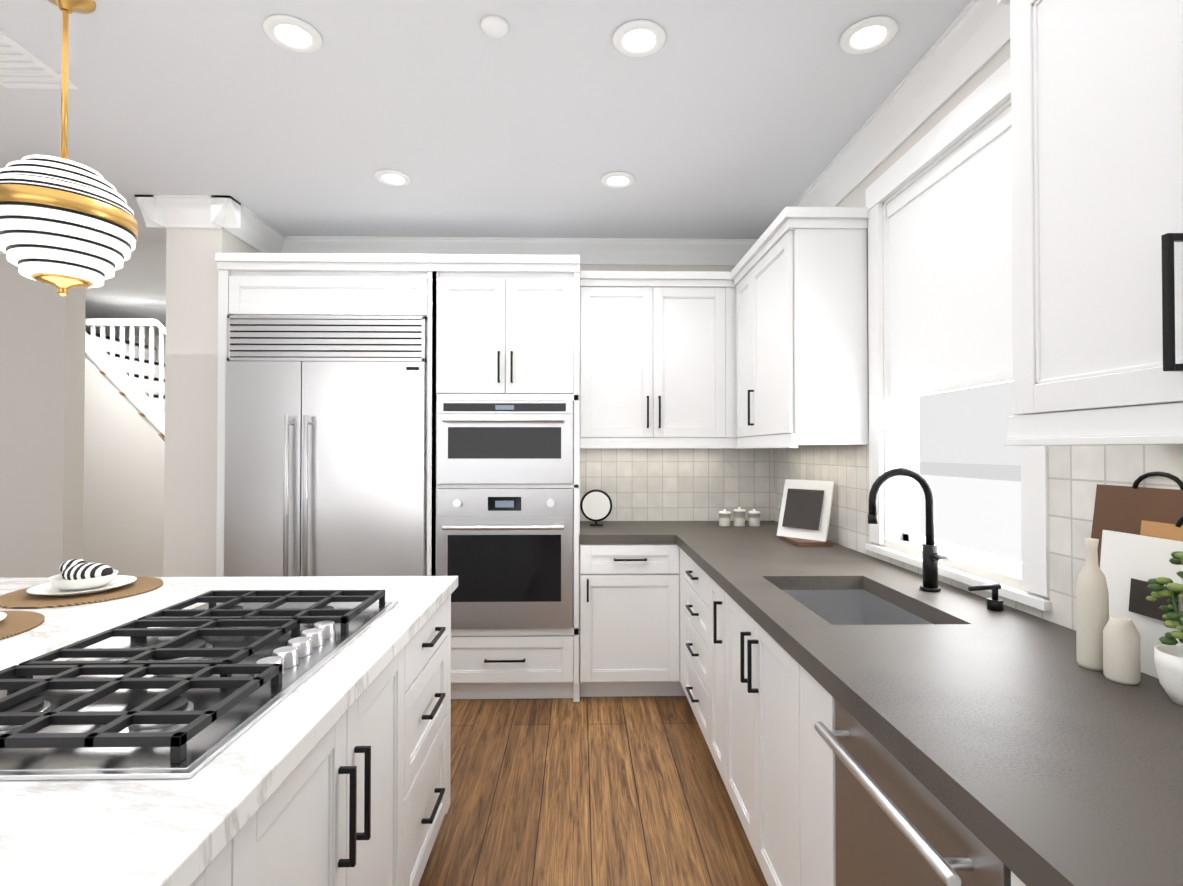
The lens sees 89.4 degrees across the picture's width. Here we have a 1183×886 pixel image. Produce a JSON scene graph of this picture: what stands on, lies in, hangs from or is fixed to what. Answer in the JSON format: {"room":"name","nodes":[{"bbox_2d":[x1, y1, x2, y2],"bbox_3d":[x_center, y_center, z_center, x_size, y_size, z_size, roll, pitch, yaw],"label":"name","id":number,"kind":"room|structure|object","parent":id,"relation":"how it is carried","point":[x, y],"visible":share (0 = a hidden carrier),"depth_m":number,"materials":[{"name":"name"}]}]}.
{"room":"kitchen","nodes":[
{"label":"kitchen","id":0,"kind":"room"},
{"bbox_2d":[0,254,85,577],"bbox_3d":[-5.149,0.055,3.734,3.770,2.730,0.150,0,-1,-1],"label":"wall","id":1,"kind":"structure","parent":0,"point":[42,364],"depth_m":3.70,"materials":[{"name":"white paint"}]},
{"bbox_2d":[115,337,165,363],"bbox_3d":[-4.588,0.088,6.505,5.000,2.730,0.150,0,-1,-1],"label":"wall","id":2,"kind":"structure","parent":0,"point":[146,341],"depth_m":6.43,"materials":[{"name":"white paint"}]},
{"bbox_2d":[86,323,165,336],"bbox_3d":[-4.735,-1.209,6.392,4.700,0.140,0.100,0,-1,-1],"label":"crown molding","id":3,"kind":"structure","parent":2,"relation":"attached to","point":[97,328],"depth_m":6.39,"materials":[{"name":"white"}]},
{"bbox_2d":[164,228,260,576],"bbox_3d":[-2.180,0.053,3.556,0.300,2.730,0.600,0,-1,-1],"label":"wall","id":4,"kind":"structure","parent":0,"point":[190,468],"depth_m":3.26,"materials":[{"name":"white paint"}]},
{"bbox_2d":[135,195,207,228],"bbox_3d":[-2.404,-1.228,4.772,0.100,0.140,3.210,0,-1,-1],"label":"crown molding","id":5,"kind":"structure","parent":4,"relation":"attached to","point":[157,211],"depth_m":3.22,"materials":[{"name":"white"}]},
{"bbox_2d":[204,195,287,252],"bbox_3d":[-1.978,-1.243,3.475,0.100,0.140,0.600,0,-1,-1],"label":"crown molding","id":6,"kind":"structure","parent":4,"relation":"attached to","point":[224,212],"depth_m":3.38,"materials":[{"name":"white wood"}]},
{"bbox_2d":[0,0,971,322],"bbox_3d":[-2.803,-1.382,1.881,8.390,0.100,11.000,0,-1,-1],"label":"ceiling","id":7,"kind":"structure","parent":0,"point":[724,118],"depth_m":2.38,"materials":[{"name":"white paint"}]},
{"bbox_2d":[0,31,77,88],"bbox_3d":[-2.040,-1.324,2.025,0.260,0.010,0.400,0,-1,-1],"label":"ceiling vent","id":8,"kind":"object","parent":7,"relation":"in","point":[21,67],"visible":0.92,"depth_m":2.12,"materials":[{"name":"white"}]},
{"bbox_2d":[0,0,137,296],"bbox_3d":[-1.565,-0.883,1.774,0.352,0.898,0.352,0,-1,-1],"label":"pendant light","id":9,"kind":"object","parent":7,"relation":"hanging from","point":[66,224],"visible":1,"depth_m":1.69,"materials":[{"name":"white glass"}]},
{"bbox_2d":[263,14,322,52],"bbox_3d":[-0.969,-1.325,1.940,0.176,0.011,0.176,0,-1,-1],"label":"recessed light","id":10,"kind":"object","parent":7,"relation":"in","point":[292,33],"visible":1,"depth_m":1.94,"materials":[{"name":"white"}]},
{"bbox_2d":[374,169,411,185],"bbox_3d":[-0.984,-1.312,2.965,0.176,0.011,0.176,0,-1,-1],"label":"recessed light","id":11,"kind":"object","parent":7,"relation":"in","point":[392,177],"visible":1,"depth_m":2.96,"materials":[{"name":"white"}]},
{"bbox_2d":[481,15,508,37],"bbox_3d":[-0.308,-1.320,1.903,0.090,0.021,0.090,0,-1,-1],"label":"smoke detector","id":12,"kind":"object","parent":7,"relation":"attached to","point":[494,26],"visible":0.98,"depth_m":1.88,"materials":[{"name":"white plastic"}]},
{"bbox_2d":[600,172,634,187],"bbox_3d":[0.132,-1.312,2.987,0.176,0.011,0.176,0,-1,-1],"label":"recessed light","id":13,"kind":"object","parent":7,"relation":"in","point":[617,179],"visible":1,"depth_m":2.98,"materials":[{"name":"white"}]},
{"bbox_2d":[612,20,665,56],"bbox_3d":[0.156,-1.324,1.962,0.176,0.011,0.176,0,-1,-1],"label":"recessed light","id":14,"kind":"object","parent":7,"relation":"in","point":[638,38],"visible":1,"depth_m":1.96,"materials":[{"name":"white"}]},
{"bbox_2d":[839,16,898,53],"bbox_3d":[0.902,-1.324,1.947,0.176,0.011,0.176,0,-1,-1],"label":"recessed light","id":15,"kind":"object","parent":7,"relation":"in","point":[869,34],"visible":1,"depth_m":1.94,"materials":[{"name":"white"}]},
{"bbox_2d":[418,696,767,885],"bbox_3d":[-2.803,1.448,1.847,8.390,0.100,11.000,0,-1,-1],"label":"floor","id":16,"kind":"structure","parent":0,"point":[612,791],"depth_m":2.34,"materials":[{"name":"brown wood"}]},
{"bbox_2d":[83,318,165,576],"bbox_3d":[-4.203,0.100,5.870,3.635,2.690,1.035,0,-1,-1],"label":"stairs","id":17,"kind":"structure","parent":16,"relation":"on","point":[124,463],"depth_m":5.40,"materials":[{"name":"white paint"}]},
{"bbox_2d":[191,595,450,885],"bbox_3d":[-1.400,0.949,0.810,1.900,0.874,2.700,0,-1,-1],"label":"kitchen island","id":18,"kind":"object","parent":16,"relation":"on","point":[360,796],"visible":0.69,"depth_m":1.36,"materials":[{"name":"white paint"}]},
{"bbox_2d":[0,576,457,885],"bbox_3d":[-1.494,0.491,0.804,2.065,0.040,2.740,0,-1,-1],"label":"island countertop","id":19,"kind":"structure","parent":18,"relation":"on","point":[136,832],"depth_m":0.83,"materials":[{"name":"stone"}]},
{"bbox_2d":[0,611,44,639],"bbox_3d":[-1.640,0.425,1.482,0.420,0.105,0.420,0,-1,-1],"label":"place setting","id":20,"kind":"object","parent":19,"relation":"on","point":[13,623],"visible":0.96,"depth_m":1.57,"materials":[{"name":"wicker"}]},
{"bbox_2d":[0,559,162,608],"bbox_3d":[-1.649,0.431,1.942,0.420,0.105,0.420,0,-1,-1],"label":"place setting","id":21,"kind":"object","parent":19,"relation":"on","point":[77,582],"visible":1,"depth_m":1.89,"materials":[{"name":"wicker"}]},
{"bbox_2d":[0,590,397,779],"bbox_3d":[-0.857,0.452,1.312,0.570,0.047,0.960,0,-1,-1],"label":"cooktop","id":22,"kind":"object","parent":19,"relation":"in","point":[177,690],"visible":1,"depth_m":1.10,"materials":[{"name":"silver metal"}]},
{"bbox_2d":[451,597,579,701],"bbox_3d":[-0.475,1.221,3.554,0.799,0.396,0.638,0,-1,-1],"label":"base cabinet","id":23,"kind":"object","parent":16,"relation":"on","point":[529,663],"depth_m":3.24,"materials":[{"name":"white paint"}]},
{"bbox_2d":[436,488,572,628],"bbox_3d":[-0.474,0.628,3.497,0.736,0.754,0.692,0,-1,-1],"label":"wall oven","id":24,"kind":"object","parent":23,"relation":"in","point":[505,555],"visible":0.96,"depth_m":3.22,"materials":[{"name":"silver metal"}]},
{"bbox_2d":[580,544,683,696],"bbox_3d":[0.202,0.986,3.570,0.541,0.864,0.638,0,-1,-1],"label":"base cabinet","id":25,"kind":"object","parent":16,"relation":"on","point":[629,619],"depth_m":3.26,"materials":[{"name":"white paint"}]},
{"bbox_2d":[580,521,671,543],"bbox_3d":[0.184,0.528,3.567,0.510,0.050,0.632,0,-1,-1],"label":"countertop","id":26,"kind":"structure","parent":25,"relation":"on","point":[611,532],"depth_m":3.30,"materials":[{"name":"stone"}]},
{"bbox_2d":[580,489,611,525],"bbox_3d":[0.028,0.392,3.649,0.196,0.222,0.072,0,-1,-1],"label":"mirror","id":27,"kind":"object","parent":26,"relation":"on","point":[595,505],"visible":1,"depth_m":3.61,"materials":[{"name":"white mirror"}]},
{"bbox_2d":[680,548,703,735],"bbox_3d":[0.857,0.977,2.794,0.733,0.864,0.658,0,-1,-1],"label":"base cabinet","id":28,"kind":"object","parent":16,"relation":"on","point":[691,575],"depth_m":2.88,"materials":[{"name":"white paint"}]},
{"bbox_2d":[704,572,783,790],"bbox_3d":[0.865,0.972,2.357,0.733,0.864,0.334,0,-1,-1],"label":"base cabinet","id":29,"kind":"object","parent":16,"relation":"on","point":[730,633],"depth_m":2.29,"materials":[{"name":"white paint"}]},
{"bbox_2d":[724,660,783,885],"bbox_3d":[0.874,1.099,1.883,0.733,0.600,0.680,0,-1,-1],"label":"base cabinet","id":30,"kind":"object","parent":16,"relation":"on","point":[761,700],"depth_m":1.82,"materials":[{"name":"white paint"}]},
{"bbox_2d":[784,650,835,885],"bbox_3d":[0.883,0.961,1.421,0.733,0.864,0.263,0,-1,-1],"label":"base cabinet","id":31,"kind":"object","parent":16,"relation":"on","point":[809,762],"depth_m":1.43,"materials":[{"name":"white paint"}]},
{"bbox_2d":[814,699,1010,885],"bbox_3d":[0.834,0.907,1.024,0.731,0.758,0.506,0,-1,-1],"label":"dishwasher","id":32,"kind":"object","parent":31,"relation":"in","point":[898,823],"visible":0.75,"depth_m":1.03,"materials":[{"name":"silver metal"}]},
{"bbox_2d":[1011,871,1025,885],"bbox_3d":[0.902,0.950,0.463,0.733,0.864,0.593,0,-1,-1],"label":"base cabinet","id":33,"kind":"object","parent":16,"relation":"on","point":[1015,881],"depth_m":0.75,"materials":[{"name":"white paint"}]},
{"bbox_2d":[660,521,1182,885],"bbox_3d":[0.862,0.505,1.613,0.769,0.050,4.567,0,-1,-1],"label":"countertop","id":34,"kind":"structure","parent":33,"relation":"on","point":[1025,748],"depth_m":1.07,"materials":[{"name":"stone"}]},
{"bbox_2d":[719,509,730,525],"bbox_3d":[0.809,0.452,3.629,0.072,0.102,0.072,0,-1,-1],"label":"canister","id":35,"kind":"object","parent":34,"relation":"on","point":[724,517],"visible":0.98,"depth_m":3.60,"materials":[{"name":"white ceramic"}]},
{"bbox_2d":[733,507,744,525],"bbox_3d":[0.899,0.446,3.631,0.072,0.114,0.072,0,-1,-1],"label":"canister","id":36,"kind":"object","parent":34,"relation":"on","point":[739,516],"visible":1,"depth_m":3.60,"materials":[{"name":"white ceramic"}]},
{"bbox_2d":[748,509,759,525],"bbox_3d":[0.989,0.452,3.633,0.072,0.102,0.072,0,-1,-1],"label":"canister","id":37,"kind":"object","parent":34,"relation":"on","point":[753,517],"visible":1,"depth_m":3.60,"materials":[{"name":"white ceramic"}]},
{"bbox_2d":[777,479,834,545],"bbox_3d":[1.078,0.342,3.003,0.240,0.307,0.294,0,-1,-1],"label":"picture frame","id":38,"kind":"object","parent":34,"relation":"on","point":[805,513],"visible":1,"depth_m":2.98,"materials":[{"name":"white wood"}]},
{"bbox_2d":[782,589,931,624],"bbox_3d":[0.816,0.636,1.882,0.398,0.204,0.634,0,-1,-1],"label":"sink","id":39,"kind":"object","parent":34,"relation":"in","point":[850,607],"visible":0.04,"depth_m":2.19,"materials":[{"name":"silver metal"}]},
{"bbox_2d":[868,468,950,591],"bbox_3d":[1.027,0.282,1.937,0.235,0.402,0.116,0,-1,-1],"label":"faucet","id":40,"kind":"object","parent":34,"relation":"on","point":[931,556],"visible":1,"depth_m":1.96,"materials":[{"name":"black metal"}]},
{"bbox_2d":[968,583,1002,610],"bbox_3d":[1.138,0.443,1.725,0.095,0.076,0.040,0,-1,-1],"label":"soap dispenser","id":41,"kind":"object","parent":34,"relation":"on","point":[994,602],"visible":1,"depth_m":1.72,"materials":[{"name":"black metal"}]},
{"bbox_2d":[1076,538,1108,670],"bbox_3d":[1.065,0.340,1.270,0.054,0.271,0.054,0,-1,-1],"label":"vase","id":42,"kind":"object","parent":34,"relation":"on","point":[1092,605],"visible":1,"depth_m":1.25,"materials":[{"name":"beige ceramic"}]},
{"bbox_2d":[1103,616,1140,684],"bbox_3d":[1.061,0.412,1.196,0.056,0.124,0.056,0,-1,-1],"label":"vase","id":43,"kind":"object","parent":34,"relation":"on","point":[1121,652],"visible":1,"depth_m":1.18,"materials":[{"name":"beige ceramic"}]},
{"bbox_2d":[1091,471,1182,567],"bbox_3d":[1.206,0.269,1.254,0.091,0.416,0.390,0,-1,-1],"label":"cutting boards","id":44,"kind":"object","parent":34,"relation":"on","point":[1145,511],"visible":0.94,"depth_m":1.33,"materials":[{"name":"brown wood"}]},
{"bbox_2d":[1100,530,1182,678],"bbox_3d":[1.157,0.336,1.247,0.038,0.280,0.220,0,-1,-1],"label":"cookbook","id":45,"kind":"object","parent":34,"relation":"on","point":[1131,565],"visible":0.52,"depth_m":1.25,"materials":[{"name":"white paper"}]},
{"bbox_2d":[1146,551,1182,705],"bbox_3d":[1.097,0.332,1.079,0.156,0.282,0.118,0,-1,-1],"label":"potted plant","id":46,"kind":"object","parent":34,"relation":"on","point":[1168,656],"visible":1,"depth_m":1.09,"materials":[{"name":"white ceramic"}]},
{"bbox_2d":[580,265,734,271],"bbox_3d":[-0.493,0.058,3.964,3.690,2.730,0.150,0,-1,-1],"label":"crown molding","id":47,"kind":"structure","parent":0,"point":[725,268],"depth_m":3.92,"materials":[{"name":"white paint"}]},
{"bbox_2d":[223,261,430,317],"bbox_3d":[-1.434,-0.829,3.560,1.074,0.285,0.638,0,-1,-1],"label":"upper cabinet","id":48,"kind":"object","parent":47,"relation":"attached to","point":[313,288],"depth_m":3.24,"materials":[{"name":"white paint"}]},
{"bbox_2d":[224,315,427,576],"bbox_3d":[-1.434,0.317,3.491,1.066,2.000,0.733,0,-1,-1],"label":"fridge","id":49,"kind":"object","parent":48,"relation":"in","point":[325,468],"visible":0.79,"depth_m":3.20,"materials":[{"name":"silver metal"}]},
{"bbox_2d":[427,261,579,408],"bbox_3d":[-0.475,-0.604,3.576,0.799,0.734,0.638,0,-1,-1],"label":"upper cabinet","id":50,"kind":"object","parent":47,"relation":"attached to","point":[503,327],"depth_m":3.26,"materials":[{"name":"white paint"}]},
{"bbox_2d":[437,401,572,483],"bbox_3d":[-0.474,0.000,3.504,0.736,0.451,0.692,0,-1,-1],"label":"speed oven","id":51,"kind":"object","parent":50,"relation":"in","point":[504,442],"visible":1,"depth_m":3.22,"materials":[{"name":"silver metal"}]},
{"bbox_2d":[288,236,757,265],"bbox_3d":[-0.470,-1.238,3.855,3.130,0.140,0.100,0,-1,-1],"label":"wall","id":52,"kind":"structure","parent":47,"relation":"attached to","point":[592,251],"depth_m":3.84,"materials":[{"name":"white paint"}]},
{"bbox_2d":[580,275,737,446],"bbox_3d":[0.401,-0.475,3.728,0.943,0.990,0.342,0,-1,-1],"label":"upper cabinet","id":53,"kind":"object","parent":47,"relation":"attached to","point":[658,362],"depth_m":3.56,"materials":[{"name":"white paint"}]},
{"bbox_2d":[580,448,773,520],"bbox_3d":[0.553,0.235,3.901,1.278,0.545,0.011,0,-1,-1],"label":"tile backsplash","id":54,"kind":"structure","parent":47,"relation":"attached to","point":[671,484],"depth_m":3.90,"materials":[{"name":"beige tile"}]},
{"bbox_2d":[836,43,1075,630],"bbox_3d":[1.349,0.014,0.259,0.150,2.730,7.630,0,-1,-1],"label":"wall","id":55,"kind":"structure","parent":0,"point":[1000,575],"depth_m":2.19,"materials":[{"name":"white paint"}]},
{"bbox_2d":[731,207,868,448],"bbox_3d":[1.020,-0.498,3.065,0.373,1.050,0.941,0,-1,-1],"label":"upper cabinet","id":56,"kind":"object","parent":55,"relation":"attached to","point":[799,275],"visible":1,"depth_m":2.63,"materials":[{"name":"white paint"}]},
{"bbox_2d":[792,0,1009,206],"bbox_3d":[1.226,-1.281,0.197,0.100,0.140,7.480,0,-1,-1],"label":"crown molding","id":57,"kind":"structure","parent":55,"relation":"attached to","point":[966,48],"depth_m":2.16,"materials":[{"name":"white wood"}]},
{"bbox_2d":[865,58,1051,610],"bbox_3d":[1.281,-0.331,2.115,0.155,1.575,1.005,0,-1,-1],"label":"window","id":58,"kind":"structure","parent":55,"relation":"in","point":[891,434],"depth_m":2.37,"materials":[{"name":"white wood"}]},
{"bbox_2d":[887,106,1012,399],"bbox_3d":[1.273,-0.595,2.118,0.050,0.823,0.775,0,-1,-1],"label":"blind","id":59,"kind":"object","parent":58,"relation":"attached to","point":[949,216],"visible":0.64,"depth_m":2.06,"materials":[{"name":"white fabric"}]},
{"bbox_2d":[774,431,1182,629],"bbox_3d":[1.241,0.208,1.624,0.011,0.545,4.568,0,-1,-1],"label":"tile backsplash","id":60,"kind":"structure","parent":55,"relation":"attached to","point":[1077,474],"depth_m":1.58,"materials":[{"name":"beige tile"}]},
{"bbox_2d":[997,0,1182,445],"bbox_3d":[1.079,-0.509,0.853,0.341,0.990,0.905,0,-1,-1],"label":"upper cabinet","id":61,"kind":"object","parent":55,"relation":"attached to","point":[1097,174],"depth_m":1.08,"materials":[{"name":"white paint"}]},
{"label":"outside","id":62,"kind":"structure","parent":0,"visible":0},
{"bbox_2d":[919,381,1021,560],"bbox_3d":[2.151,-0.351,1.964,0.020,3.500,6.000,0,-1,-1],"label":"window","id":63,"kind":"structure","parent":62,"point":[970,467],"depth_m":3.31,"materials":[{"name":"white glass"}]}
]}

